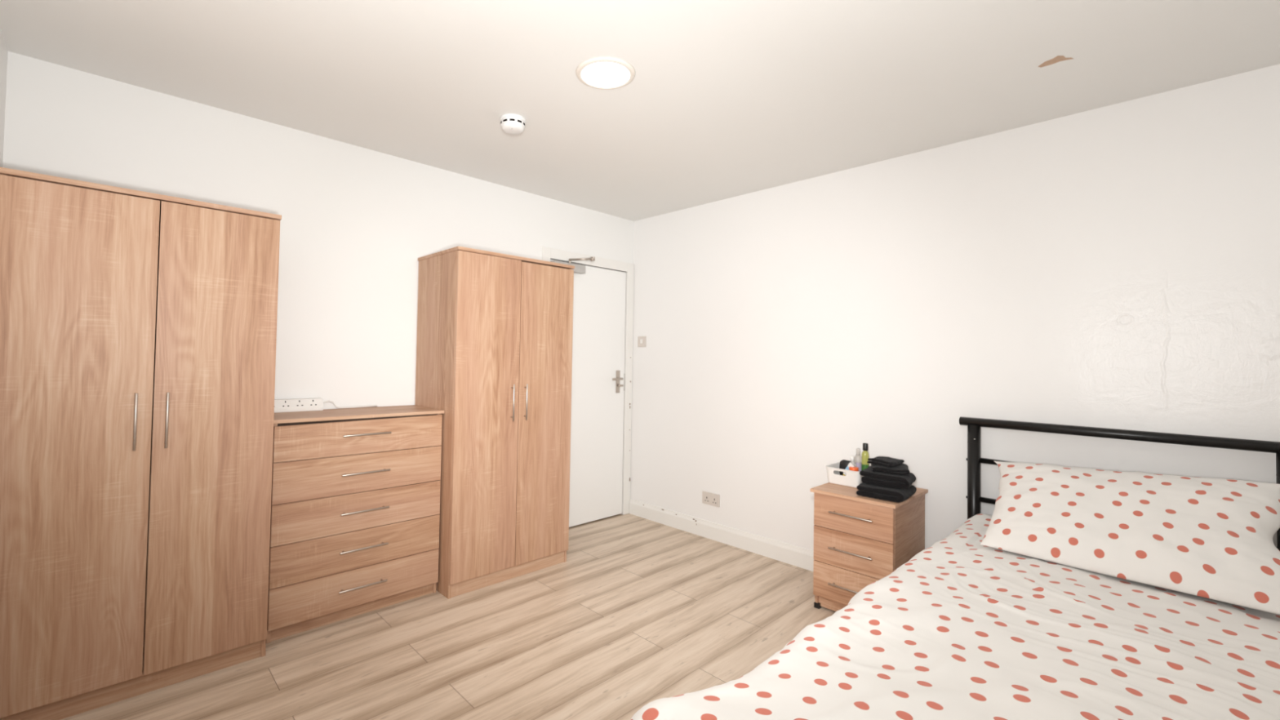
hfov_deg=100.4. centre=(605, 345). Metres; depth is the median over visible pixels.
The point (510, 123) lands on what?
smoke detector
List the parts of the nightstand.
panel, handle, drawer, handle, handle, drawer, drawer, panel, panel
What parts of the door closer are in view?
arm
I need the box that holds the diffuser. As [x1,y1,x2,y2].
[581,62,630,88]
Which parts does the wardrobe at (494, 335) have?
panel, door, panel, handle, handle, door, panel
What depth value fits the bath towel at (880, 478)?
2.56 m
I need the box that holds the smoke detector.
[500,113,525,134]
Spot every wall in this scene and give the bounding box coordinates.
[0,29,8,167]
[2,51,634,514]
[630,63,1279,551]
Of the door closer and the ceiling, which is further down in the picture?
the door closer
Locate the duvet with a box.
[631,513,1279,719]
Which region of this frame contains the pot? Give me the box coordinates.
[848,466,858,471]
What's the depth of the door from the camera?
4.12 m
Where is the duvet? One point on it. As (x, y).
(965, 628)
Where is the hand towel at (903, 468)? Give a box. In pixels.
[871,463,910,475]
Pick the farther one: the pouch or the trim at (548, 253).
the trim at (548, 253)
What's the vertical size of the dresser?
0.967 m
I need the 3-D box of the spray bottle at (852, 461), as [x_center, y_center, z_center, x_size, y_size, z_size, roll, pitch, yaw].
[1.343,0.666,2.867,0.045,0.145,0.032,1,-1,17]
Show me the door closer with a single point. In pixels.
(579, 268)
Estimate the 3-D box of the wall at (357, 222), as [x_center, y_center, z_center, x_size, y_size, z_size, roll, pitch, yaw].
[-1.084,0.117,3.238,3.470,2.400,0.100,2,-2,-43]
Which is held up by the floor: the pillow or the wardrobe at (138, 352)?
the wardrobe at (138, 352)
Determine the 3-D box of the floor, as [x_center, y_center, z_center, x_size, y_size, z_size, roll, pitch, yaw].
[0.395,1.356,1.600,3.670,0.100,4.500,2,-2,-43]
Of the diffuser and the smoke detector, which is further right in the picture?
the diffuser
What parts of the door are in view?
handle, lock plate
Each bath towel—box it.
[856,482,916,502]
[859,466,915,488]
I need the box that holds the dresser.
[266,404,444,643]
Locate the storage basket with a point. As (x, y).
(852, 478)
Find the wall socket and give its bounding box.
[702,490,719,506]
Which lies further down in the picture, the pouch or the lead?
the pouch
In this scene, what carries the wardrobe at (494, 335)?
on the floor
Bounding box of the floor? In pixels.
[61,513,835,719]
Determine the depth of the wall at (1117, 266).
2.66 m
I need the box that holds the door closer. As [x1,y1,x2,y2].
[550,256,595,274]
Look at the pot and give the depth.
2.79 m
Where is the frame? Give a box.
[959,417,1279,551]
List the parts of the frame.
post, rail, post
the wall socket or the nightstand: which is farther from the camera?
the wall socket
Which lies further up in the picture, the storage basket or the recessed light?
the recessed light
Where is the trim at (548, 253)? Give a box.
[542,246,634,515]
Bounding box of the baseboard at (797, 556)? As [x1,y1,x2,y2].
[629,498,813,571]
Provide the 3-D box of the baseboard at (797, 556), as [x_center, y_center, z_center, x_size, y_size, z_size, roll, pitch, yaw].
[1.665,1.297,2.774,0.017,0.118,4.282,2,-2,-43]
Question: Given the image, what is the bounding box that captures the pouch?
[839,459,850,475]
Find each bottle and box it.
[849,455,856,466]
[853,448,862,471]
[861,443,869,470]
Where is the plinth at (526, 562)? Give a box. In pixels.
[451,551,564,585]
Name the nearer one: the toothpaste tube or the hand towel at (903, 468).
the hand towel at (903, 468)
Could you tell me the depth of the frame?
2.30 m
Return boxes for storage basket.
[825,462,863,488]
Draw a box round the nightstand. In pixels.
[809,482,928,611]
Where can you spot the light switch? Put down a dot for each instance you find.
(642, 340)
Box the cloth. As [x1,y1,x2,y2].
[866,456,904,466]
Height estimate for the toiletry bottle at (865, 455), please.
0.210 m
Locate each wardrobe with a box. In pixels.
[0,167,281,719]
[414,245,574,599]
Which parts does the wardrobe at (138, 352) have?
door, handle, panel, panel, handle, door, panel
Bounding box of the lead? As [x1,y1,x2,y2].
[274,397,377,412]
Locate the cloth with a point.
(880, 460)
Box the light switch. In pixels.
[637,336,646,346]
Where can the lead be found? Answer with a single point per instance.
(295, 404)
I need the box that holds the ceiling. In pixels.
[0,0,1279,221]
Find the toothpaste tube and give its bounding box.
[842,462,853,475]
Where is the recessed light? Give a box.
[575,56,635,89]
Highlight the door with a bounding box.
[550,259,626,527]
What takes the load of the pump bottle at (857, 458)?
in the storage basket
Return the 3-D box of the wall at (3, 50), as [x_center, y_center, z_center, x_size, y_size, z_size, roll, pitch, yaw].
[-0.888,0.054,0.412,0.100,2.400,4.500,2,-2,-43]
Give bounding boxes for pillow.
[980,461,1279,614]
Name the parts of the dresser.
panel, drawer, drawer, drawer, drawer, rail, drawer, panel, handle, handle, handle, handle, handle, panel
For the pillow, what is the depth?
1.83 m
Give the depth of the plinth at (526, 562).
2.99 m
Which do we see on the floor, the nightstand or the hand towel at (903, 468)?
the nightstand

